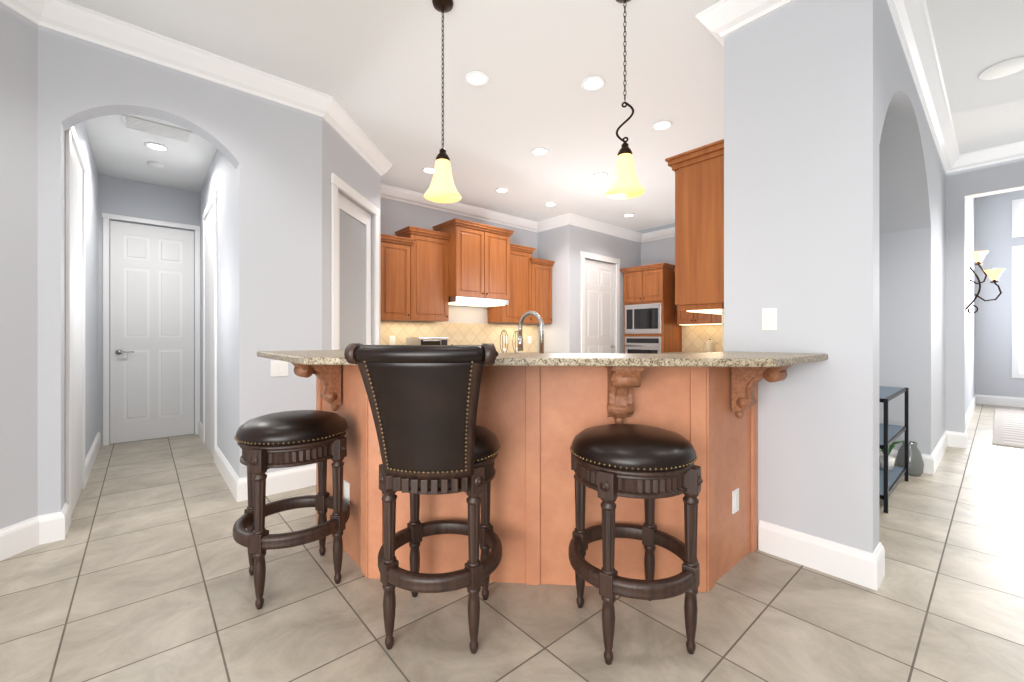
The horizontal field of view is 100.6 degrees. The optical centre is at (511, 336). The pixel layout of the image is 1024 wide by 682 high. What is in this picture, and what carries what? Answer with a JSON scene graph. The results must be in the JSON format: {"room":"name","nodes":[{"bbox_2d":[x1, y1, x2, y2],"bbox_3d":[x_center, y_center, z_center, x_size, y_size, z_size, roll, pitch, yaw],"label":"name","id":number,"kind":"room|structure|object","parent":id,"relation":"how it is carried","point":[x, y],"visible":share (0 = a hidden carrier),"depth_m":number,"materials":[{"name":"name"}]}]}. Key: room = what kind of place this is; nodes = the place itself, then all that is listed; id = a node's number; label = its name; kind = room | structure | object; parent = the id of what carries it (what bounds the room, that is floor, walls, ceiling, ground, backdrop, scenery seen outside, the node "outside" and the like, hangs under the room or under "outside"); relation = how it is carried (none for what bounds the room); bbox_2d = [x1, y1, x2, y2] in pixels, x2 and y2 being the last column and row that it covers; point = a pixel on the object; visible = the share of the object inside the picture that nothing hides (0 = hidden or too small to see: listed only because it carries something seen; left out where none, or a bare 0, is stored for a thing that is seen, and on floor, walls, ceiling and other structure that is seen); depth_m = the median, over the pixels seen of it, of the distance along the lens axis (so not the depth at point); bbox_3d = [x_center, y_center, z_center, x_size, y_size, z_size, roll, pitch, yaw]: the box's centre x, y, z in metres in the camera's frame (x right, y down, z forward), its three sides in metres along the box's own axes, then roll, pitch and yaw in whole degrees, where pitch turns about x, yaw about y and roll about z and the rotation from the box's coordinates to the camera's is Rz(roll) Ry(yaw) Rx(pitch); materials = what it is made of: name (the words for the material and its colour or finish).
{"room":"kitchen","nodes":[
{"label":"kitchen","id":0,"kind":"room"},
{"bbox_2d":[0,2,37,528],"bbox_3d":[-2.828,-0.360,1.125,0.150,3.050,2.662,0,0,4],"label":"wall","id":1,"kind":"structure","parent":0,"point":[18,268],"depth_m":2.30,"materials":[{"name":"grey paint"}]},
{"bbox_2d":[0,506,68,560],"bbox_3d":[-2.711,1.085,1.120,1.948,0.160,1.853,0,0,-41],"label":"baseboard","id":2,"kind":"structure","parent":1,"relation":"attached to","point":[17,538],"depth_m":2.35,"materials":[{"name":"white wood"}]},
{"bbox_2d":[64,121,99,503],"bbox_3d":[-3.637,-0.360,3.550,0.120,3.050,2.730,0,0,-41],"label":"wall","id":3,"kind":"structure","parent":0,"point":[92,178],"depth_m":3.84,"materials":[{"name":"grey paint"}]},
{"bbox_2d":[65,126,85,527],"bbox_3d":[-3.014,-0.092,2.945,0.024,2.515,0.966,0,0,-41],"label":"door frame","id":4,"kind":"structure","parent":3,"relation":"attached to","point":[75,167],"depth_m":2.87,"materials":[{"name":"white wood"}]},
{"bbox_2d":[85,431,100,485],"bbox_3d":[-3.865,1.085,3.918,0.018,0.160,1.635,0,0,-41],"label":"baseboard","id":5,"kind":"structure","parent":3,"relation":"attached to","point":[90,459],"depth_m":3.79,"materials":[{"name":"white wood"}]},
{"bbox_2d":[100,174,195,445],"bbox_3d":[-4.119,-0.360,4.860,0.870,3.050,0.120,0,0,-41],"label":"wall","id":6,"kind":"structure","parent":0,"point":[117,196],"depth_m":4.73,"materials":[{"name":"grey paint"}]},
{"bbox_2d":[102,213,199,445],"bbox_3d":[-4.056,-0.080,4.819,0.856,2.490,0.024,0,0,-41],"label":"door frame","id":7,"kind":"structure","parent":6,"relation":"attached to","point":[106,217],"depth_m":4.58,"materials":[{"name":"white wood"}]},
{"bbox_2d":[110,220,193,443],"bbox_3d":[-4.075,-0.051,4.841,0.730,2.423,0.106,0,0,-41],"label":"door","id":8,"kind":"structure","parent":6,"relation":"in","point":[151,332],"depth_m":4.83,"materials":[{"name":"white wood"}]},
{"bbox_2d":[84,114,216,191],"bbox_3d":[-3.221,-1.810,3.831,0.875,0.149,2.610,0,0,-41],"label":"ceiling","id":9,"kind":"structure","parent":0,"point":[118,150],"depth_m":4.07,"materials":[{"name":"white paint"}]},
{"bbox_2d":[147,161,163,168],"bbox_3d":[-3.566,-1.718,4.254,0.130,0.035,0.130,0,0,-41],"label":"smoke detector","id":10,"kind":"object","parent":9,"relation":"attached to","point":[155,164],"visible":1,"depth_m":4.22,"materials":[{"name":"white plastic"}]},
{"bbox_2d":[144,142,168,151],"bbox_3d":[-3.231,-1.729,3.869,0.176,0.010,0.176,0,0,-41],"label":"recessed light","id":11,"kind":"object","parent":9,"relation":"in","point":[156,146],"visible":0.98,"depth_m":3.86,"materials":[{"name":"white"}]},
{"bbox_2d":[122,114,192,142],"bbox_3d":[-2.949,-1.727,3.545,0.440,0.016,0.260,0,0,-41],"label":"ceiling vent","id":12,"kind":"object","parent":9,"relation":"in","point":[154,128],"visible":1,"depth_m":3.52,"materials":[{"name":"white metal"}]},
{"bbox_2d":[38,26,321,515],"bbox_3d":[-2.139,-0.360,2.944,1.525,3.050,0.150,0,0,-41],"label":"wall","id":13,"kind":"structure","parent":0,"point":[270,151],"depth_m":3.03,"materials":[{"name":"grey paint"}]},
{"bbox_2d":[271,360,287,376],"bbox_3d":[-1.741,0.235,3.184,0.120,0.120,0.009,0,0,-41],"label":"light switch","id":14,"kind":"object","parent":13,"relation":"attached to","point":[279,368],"visible":0.9,"depth_m":3.18,"materials":[{"name":"white plastic"}]},
{"bbox_2d":[244,464,315,500],"bbox_3d":[-1.671,1.085,3.239,0.657,0.160,0.018,0,0,-41],"label":"baseboard","id":15,"kind":"structure","parent":13,"relation":"attached to","point":[305,476],"depth_m":3.22,"materials":[{"name":"white wood"}]},
{"bbox_2d":[196,149,235,471],"bbox_3d":[-2.887,-0.360,4.201,0.125,3.050,2.730,0,0,-41],"label":"wall","id":16,"kind":"structure","parent":0,"point":[221,175],"depth_m":3.57,"materials":[{"name":"grey paint"}]},
{"bbox_2d":[198,421,202,441],"bbox_3d":[-3.575,1.085,4.891,0.018,0.160,0.545,0,0,-41],"label":"baseboard","id":17,"kind":"structure","parent":16,"relation":"attached to","point":[200,426],"depth_m":4.88,"materials":[{"name":"white wood"}]},
{"bbox_2d":[202,190,216,462],"bbox_3d":[-3.061,-0.092,4.295,0.024,2.515,1.046,0,0,-41],"label":"door frame","id":18,"kind":"structure","parent":16,"relation":"attached to","point":[209,216],"depth_m":4.24,"materials":[{"name":"white wood"}]},
{"bbox_2d":[215,446,243,501],"bbox_3d":[-2.326,1.085,3.454,0.018,0.160,1.203,0,0,-41],"label":"baseboard","id":19,"kind":"structure","parent":16,"relation":"attached to","point":[235,484],"depth_m":3.25,"materials":[{"name":"white wood"}]},
{"bbox_2d":[322,118,379,349],"bbox_3d":[-1.726,-0.360,4.230,0.955,3.050,1.550,0,0,-41],"label":"wall","id":20,"kind":"structure","parent":0,"point":[345,162],"depth_m":3.63,"materials":[{"name":"grey paint"}]},
{"bbox_2d":[338,192,370,349],"bbox_3d":[-1.517,-0.055,4.032,0.608,2.430,0.615,0,0,-41],"label":"door","id":21,"kind":"structure","parent":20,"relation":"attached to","point":[354,272],"depth_m":4.05,"materials":[{"name":"white wood"}]},
{"bbox_2d":[331,173,379,349],"bbox_3d":[-1.457,-0.098,4.030,0.024,2.525,1.016,0,0,4],"label":"door frame","id":22,"kind":"structure","parent":20,"relation":"attached to","point":[337,182],"depth_m":3.60,"materials":[{"name":"white wood"}]},
{"bbox_2d":[380,197,535,352],"bbox_3d":[-0.761,-0.360,6.195,3.320,3.050,0.150,0,0,-41],"label":"wall","id":23,"kind":"structure","parent":0,"point":[395,216],"depth_m":5.87,"materials":[{"name":"grey paint"}]},
{"bbox_2d":[380,321,537,352],"bbox_3d":[-0.713,0.026,6.117,3.030,0.454,0.021,0,0,-41],"label":"backsplash","id":24,"kind":"structure","parent":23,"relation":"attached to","point":[395,332],"depth_m":6.14,"materials":[{"name":"tile"}]},
{"bbox_2d":[0,404,1023,681],"bbox_3d":[1.762,1.215,3.917,15.000,0.100,10.800,0,0,-41],"label":"floor","id":25,"kind":"structure","parent":0,"point":[140,572],"depth_m":1.82,"materials":[{"name":"tile"}]},
{"bbox_2d":[233,410,349,609],"bbox_3d":[-1.049,0.766,2.050,0.499,0.798,0.499,0,0,-41],"label":"bar stool","id":26,"kind":"object","parent":25,"relation":"on","point":[285,439],"visible":1,"depth_m":1.90,"materials":[{"name":"leather"}]},
{"bbox_2d":[344,343,501,653],"bbox_3d":[-0.296,0.594,1.643,0.677,1.143,0.677,0,0,-41],"label":"bar stool","id":27,"kind":"object","parent":25,"relation":"on","point":[433,438],"visible":1,"depth_m":1.49,"materials":[{"name":"leather"}]},
{"bbox_2d":[313,370,556,584],"bbox_3d":[-0.548,0.640,1.976,0.134,1.050,1.922,0,0,-41],"label":"base cabinet","id":28,"kind":"object","parent":25,"relation":"on","point":[537,413],"depth_m":2.02,"materials":[{"name":"paint"}]},
{"bbox_2d":[344,480,349,504],"bbox_3d":[-0.886,0.835,2.277,0.009,0.115,0.075,0,0,-41],"label":"outlet","id":29,"kind":"object","parent":28,"relation":"attached to","point":[346,491],"visible":0.9,"depth_m":2.26,"materials":[{"name":"white plastic"}]},
{"bbox_2d":[568,424,702,664],"bbox_3d":[0.478,0.766,1.703,0.522,0.798,0.522,0,0,-41],"label":"bar stool","id":30,"kind":"object","parent":25,"relation":"on","point":[611,463],"visible":1,"depth_m":1.54,"materials":[{"name":"leather"}]},
{"bbox_2d":[620,263,681,353],"bbox_3d":[2.416,-0.015,7.367,0.676,2.360,0.834,0,0,-41],"label":"tall cabinet","id":31,"kind":"object","parent":25,"relation":"on","point":[651,326],"visible":0.69,"depth_m":7.12,"materials":[{"name":"brown wood"}]},
{"bbox_2d":[557,370,760,591],"bbox_3d":[0.113,0.640,2.541,1.605,1.050,1.936,0,0,-41],"label":"base cabinet","id":32,"kind":"object","parent":25,"relation":"on","point":[718,416],"depth_m":1.99,"materials":[{"name":"paint"}]},
{"bbox_2d":[257,350,827,405],"bbox_3d":[0.040,0.099,2.282,2.056,0.035,2.272,0,0,-41],"label":"countertop","id":33,"kind":"structure","parent":32,"relation":"on","point":[517,378],"depth_m":1.98,"materials":[{"name":"beige stone"}]},
{"bbox_2d":[517,311,543,352],"bbox_3d":[0.124,0.055,2.348,0.101,0.397,0.213,0,0,-41],"label":"faucet","id":34,"kind":"object","parent":33,"relation":"on","point":[520,332],"visible":0.58,"depth_m":2.32,"materials":[{"name":"silver metal"}]},
{"bbox_2d":[732,488,738,513],"bbox_3d":[1.140,0.835,2.164,0.075,0.115,0.009,0,0,-41],"label":"outlet","id":35,"kind":"object","parent":32,"relation":"attached to","point":[735,500],"visible":1,"depth_m":2.15,"materials":[{"name":"white plastic"}]},
{"bbox_2d":[662,352,704,353],"bbox_3d":[3.292,0.710,6.380,0.650,0.910,1.870,0,0,-41],"label":"base cabinet","id":36,"kind":"object","parent":25,"relation":"on","point":[681,352],"visible":0.11,"depth_m":6.95,"materials":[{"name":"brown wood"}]},
{"bbox_2d":[702,339,716,351],"bbox_3d":[3.051,0.141,6.580,0.156,0.224,0.219,0,0,-41],"label":"kettle","id":37,"kind":"object","parent":36,"relation":"on","point":[710,345],"visible":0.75,"depth_m":6.52,"materials":[{"name":"beige"}]},
{"bbox_2d":[879,386,908,512],"bbox_3d":[2.729,0.787,3.247,0.962,0.755,0.342,0,0,-41],"label":"shelf unit","id":38,"kind":"object","parent":25,"relation":"on","point":[889,435],"visible":0.46,"depth_m":3.13,"materials":[{"name":"black metal"}]},
{"bbox_2d":[879,441,903,469],"bbox_3d":[2.994,0.923,3.392,0.236,0.263,0.208,0,0,-41],"label":"potted plant","id":39,"kind":"object","parent":38,"relation":"on","point":[891,461],"visible":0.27,"depth_m":3.35,"materials":[{"name":"white plant"}]},
{"bbox_2d":[896,440,923,475],"bbox_3d":[3.386,1.029,3.619,0.180,0.270,0.180,0,0,-41],"label":"vase","id":40,"kind":"object","parent":25,"relation":"on","point":[916,465],"visible":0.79,"depth_m":3.56,"materials":[{"name":"grey ceramic"}]},
{"bbox_2d":[992,407,1023,448],"bbox_3d":[7.456,1.157,4.798,3.750,0.011,2.660,0,0,-41],"label":"area rug","id":41,"kind":"object","parent":25,"relation":"on","point":[1008,430],"visible":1,"depth_m":5.40,"materials":[{"name":"grey fabric"}]},
{"bbox_3d":[-0.504,0.710,5.876,3.030,0.910,0.660,0,0,-41],"label":"base cabinet","id":42,"kind":"object","parent":25,"relation":"on","visible":0},
{"bbox_2d":[406,337,447,344],"bbox_3d":[-1.066,0.129,5.388,0.420,0.248,0.368,0,0,-41],"label":"toaster oven","id":43,"kind":"object","parent":42,"relation":"on","point":[426,340],"visible":0.48,"depth_m":5.26,"materials":[{"name":"silver metal"}]},
{"bbox_2d":[500,330,507,352],"bbox_3d":[-0.116,0.076,6.154,0.095,0.354,0.095,0,0,-25],"label":"lantern","id":44,"kind":"object","parent":42,"relation":"on","point":[504,350],"visible":0.83,"depth_m":6.14,"materials":[{"name":"silver metal"}]},
{"bbox_2d":[513,331,518,352],"bbox_3d":[0.068,0.081,6.339,0.092,0.344,0.092,0,0,-25],"label":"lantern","id":45,"kind":"object","parent":42,"relation":"on","point":[515,351],"visible":0.73,"depth_m":6.32,"materials":[{"name":"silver metal"}]},
{"bbox_2d":[67,0,1023,230],"bbox_3d":[-0.030,-1.960,2.359,10.250,0.150,10.800,0,0,-41],"label":"ceiling","id":46,"kind":"structure","parent":0,"point":[373,68],"depth_m":3.08,"materials":[{"name":"white paint"}]},
{"bbox_2d":[422,167,433,173],"bbox_3d":[-0.927,-1.879,4.798,0.176,0.010,0.176,0,0,-41],"label":"recessed light","id":47,"kind":"object","parent":46,"relation":"in","point":[429,170],"visible":0.73,"depth_m":4.80,"materials":[{"name":"white"}]},
{"bbox_2d":[424,0,461,202],"bbox_3d":[-0.389,-1.334,2.391,0.212,1.098,0.212,0,0,-41],"label":"pendant light","id":48,"kind":"object","parent":46,"relation":"hanging from","point":[442,188],"visible":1,"depth_m":2.36,"materials":[{"name":"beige glass"}]},
{"bbox_2d":[465,71,488,85],"bbox_3d":[-0.255,-1.879,3.094,0.176,0.010,0.176,0,0,-41],"label":"recessed light","id":49,"kind":"object","parent":46,"relation":"in","point":[476,78],"visible":0.98,"depth_m":3.09,"materials":[{"name":"white"}]},
{"bbox_2d":[495,188,508,192],"bbox_3d":[-0.129,-1.879,5.452,0.176,0.010,0.176,0,0,-41],"label":"recessed light","id":50,"kind":"object","parent":46,"relation":"in","point":[501,190],"visible":1,"depth_m":5.46,"materials":[{"name":"white"}]},
{"bbox_2d":[531,147,548,155],"bbox_3d":[0.283,-1.879,4.308,0.176,0.010,0.176,0,0,-41],"label":"recessed light","id":51,"kind":"object","parent":46,"relation":"in","point":[539,151],"visible":0.96,"depth_m":4.31,"materials":[{"name":"white"}]},
{"bbox_2d":[544,202,556,205],"bbox_3d":[0.547,-1.879,6.024,0.176,0.010,0.176,0,0,-41],"label":"recessed light","id":52,"kind":"object","parent":46,"relation":"in","point":[550,204],"visible":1,"depth_m":6.01,"materials":[{"name":"white"}]},
{"bbox_2d":[581,76,604,90],"bbox_3d":[0.601,-1.879,3.155,0.176,0.010,0.176,0,0,-41],"label":"recessed light","id":53,"kind":"object","parent":46,"relation":"in","point":[592,83],"visible":1,"depth_m":3.15,"materials":[{"name":"white"}]},
{"bbox_2d":[593,172,607,178],"bbox_3d":[1.028,-1.879,4.946,0.176,0.010,0.176,0,0,-41],"label":"recessed light","id":54,"kind":"object","parent":46,"relation":"in","point":[598,175],"visible":0.94,"depth_m":4.94,"materials":[{"name":"white"}]},
{"bbox_2d":[605,0,644,198],"bbox_3d":[0.617,-1.334,2.321,0.212,1.098,0.212,0,0,-41],"label":"pendant light","id":55,"kind":"object","parent":46,"relation":"hanging from","point":[625,184],"visible":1,"depth_m":2.29,"materials":[{"name":"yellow glass"}]},
{"bbox_2d":[623,213,634,216],"bbox_3d":[1.807,-1.879,6.566,0.176,0.010,0.176,0,0,-41],"label":"recessed light","id":56,"kind":"object","parent":46,"relation":"in","point":[628,215],"visible":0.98,"depth_m":6.56,"materials":[{"name":"white"}]},
{"bbox_2d":[652,120,671,130],"bbox_3d":[1.333,-1.879,3.780,0.176,0.010,0.176,0,0,-41],"label":"recessed light","id":57,"kind":"object","parent":46,"relation":"in","point":[661,125],"visible":1,"depth_m":3.78,"materials":[{"name":"white"}]},
{"bbox_2d":[978,57,1023,79],"bbox_3d":[3.458,-1.879,2.980,0.260,0.009,0.260,0,0,-41],"label":"ceiling speaker","id":58,"kind":"object","parent":46,"relation":"attached to","point":[1005,68],"visible":1,"depth_m":2.98,"materials":[{"name":"white"}]},
{"bbox_2d":[536,227,559,352],"bbox_3d":[0.668,-0.360,6.974,0.160,3.050,0.510,0,0,-41],"label":"wall","id":59,"kind":"structure","parent":0,"point":[547,241],"depth_m":6.85,"materials":[{"name":"grey paint"}]},
{"bbox_2d":[560,224,639,353],"bbox_3d":[1.589,-0.360,7.310,1.990,3.050,0.150,0,0,-41],"label":"wall","id":60,"kind":"structure","parent":0,"point":[563,247],"depth_m":6.75,"materials":[{"name":"grey paint"}]},
{"bbox_2d":[380,218,554,323],"bbox_3d":[-0.495,-0.855,5.947,2.999,1.300,0.564,0,0,-41],"label":"upper cabinets","id":61,"kind":"object","parent":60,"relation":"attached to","point":[427,275],"visible":1,"depth_m":5.54,"materials":[{"name":"brown wood"}]},
{"bbox_2d":[585,259,614,353],"bbox_3d":[1.476,-0.051,7.135,0.840,2.423,0.106,0,0,-41],"label":"door","id":62,"kind":"structure","parent":60,"relation":"in","point":[599,307],"depth_m":7.14,"materials":[{"name":"white wood"}]},
{"bbox_2d":[581,251,619,353],"bbox_3d":[1.495,-0.100,7.114,1.046,2.530,0.024,0,0,-41],"label":"door frame","id":63,"kind":"structure","parent":60,"relation":"attached to","point":[584,255],"depth_m":7.04,"materials":[{"name":"white wood"}]},
{"bbox_2d":[640,237,674,265],"bbox_3d":[3.549,-0.360,6.702,0.150,3.050,3.640,0,0,-41],"label":"wall","id":64,"kind":"structure","parent":0,"point":[661,250],"depth_m":7.64,"materials":[{"name":"grey paint"}]},
{"bbox_2d":[677,305,704,324],"bbox_3d":[3.054,-0.637,6.882,0.350,0.865,0.619,0,0,-41],"label":"upper cabinet","id":65,"kind":"object","parent":64,"relation":"attached to","point":[688,318],"depth_m":6.85,"materials":[{"name":"brown wood"}]},
{"bbox_2d":[682,325,721,351],"bbox_3d":[3.739,0.026,6.345,0.021,0.454,2.510,0,0,-41],"label":"backsplash","id":66,"kind":"structure","parent":64,"relation":"attached to","point":[694,337],"depth_m":7.06,"materials":[{"name":"tile"}]},
{"bbox_2d":[705,313,721,324],"bbox_3d":[3.468,-0.637,6.406,0.350,0.865,0.878,0,0,-41],"label":"upper cabinet","id":67,"kind":"object","parent":64,"relation":"attached to","point":[710,319],"depth_m":6.57,"materials":[{"name":"brown wood"}]},
{"bbox_2d":[724,0,944,552],"bbox_3d":[3.188,-0.360,3.732,4.590,3.050,0.670,0,0,-41],"label":"wall","id":68,"kind":"structure","parent":0,"point":[834,210],"depth_m":2.23,"materials":[{"name":"grey paint"}]},
{"bbox_2d":[673,147,723,310],"bbox_3d":[1.464,-0.657,2.896,0.809,0.905,0.320,0,0,-41],"label":"upper cabinet","id":69,"kind":"object","parent":68,"relation":"attached to","point":[699,229],"depth_m":2.62,"materials":[{"name":"brown wood"}]},
{"bbox_2d":[722,309,723,351],"bbox_3d":[2.660,0.045,3.738,3.780,0.416,0.021,0,0,-41],"label":"backsplash","id":70,"kind":"structure","parent":68,"relation":"attached to","point":[722,330],"depth_m":2.49,"materials":[{"name":"tile"}]},
{"bbox_2d":[762,308,776,330],"bbox_3d":[1.390,-0.095,2.295,0.009,0.120,0.075,0,0,-41],"label":"light switch","id":71,"kind":"object","parent":68,"relation":"attached to","point":[769,318],"visible":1,"depth_m":2.29,"materials":[{"name":"white plastic"}]},
{"bbox_2d":[758,520,883,590],"bbox_3d":[1.517,1.085,2.142,0.018,0.160,0.498,0,0,-41],"label":"baseboard","id":72,"kind":"structure","parent":68,"relation":"attached to","point":[854,565],"depth_m":2.10,"materials":[{"name":"white wood"}]},
{"bbox_2d":[876,542,884,575],"bbox_3d":[1.649,1.085,2.243,0.043,0.160,0.478,0,0,-41],"label":"baseboard","id":73,"kind":"structure","parent":68,"relation":"attached to","point":[880,547],"depth_m":2.07,"materials":[{"name":"white wood"}]},
{"bbox_2d":[879,449,931,473],"bbox_3d":[3.402,1.085,3.785,0.018,0.160,0.450,0,0,-41],"label":"baseboard","id":74,"kind":"structure","parent":68,"relation":"attached to","point":[927,459],"depth_m":3.63,"materials":[{"name":"white wood"}]},
{"bbox_2d":[932,431,951,474],"bbox_3d":[4.105,1.085,4.073,1.458,0.160,0.018,0,0,-41],"label":"baseboard","id":75,"kind":"structure","parent":68,"relation":"attached to","point":[945,441],"depth_m":4.06,"materials":[{"name":"white wood"}]},
{"bbox_2d":[965,197,976,414],"bbox_3d":[6.471,-0.685,6.122,4.500,3.700,0.150,0,0,-41],"label":"wall","id":76,"kind":"structure","parent":0,"point":[971,203],"depth_m":6.39,"materials":[{"name":"grey paint"}]},
{"bbox_2d":[965,251,1004,313],"bbox_3d":[5.421,-0.626,4.890,0.160,0.709,0.330,0,0,-41],"label":"wall sconce","id":77,"kind":"object","parent":76,"relation":"attached to","point":[993,274],"visible":0.9,"depth_m":4.88,"materials":[{"name":"brown metal"}]},
{"bbox_2d":[945,158,1023,432],"bbox_3d":[5.884,-0.685,3.253,0.150,3.700,3.590,0,0,-41],"label":"wall","id":78,"kind":"structure","parent":0,"point":[986,180],"depth_m":4.49,"materials":[{"name":"grey paint"}]},
{"bbox_2d":[0,0,1023,242],"bbox_3d":[1.156,-1.817,2.264,9.285,0.135,8.300,0,0,-41],"label":"crown molding","id":79,"kind":"structure","parent":78,"relation":"attached to","point":[719,21],"depth_m":2.92,"materials":[{"name":"white wood"}]},
{"bbox_2d":[977,189,1023,397],"bbox_3d":[9.379,-0.685,6.092,0.150,3.700,3.690,0,0,-41],"label":"wall","id":80,"kind":"structure","parent":0,"point":[988,326],"depth_m":7.25,"materials":[{"name":"grey paint"}]},
{"bbox_2d":[976,394,1023,406],"bbox_3d":[9.253,1.085,6.109,0.018,0.160,3.480,0,0,-41],"label":"baseboard","id":81,"kind":"structure","parent":80,"relation":"attached to","point":[980,399],"depth_m":7.21,"materials":[{"name":"white wood"}]},
{"bbox_2d":[1012,198,1023,377],"bbox_3d":[8.799,-0.800,6.609,0.043,2.970,1.330,0,0,-41],"label":"room window","id":82,"kind":"structure","parent":80,"relation":"in","point":[1017,294],"depth_m":7.06,"materials":[{"name":"white"}]}
]}

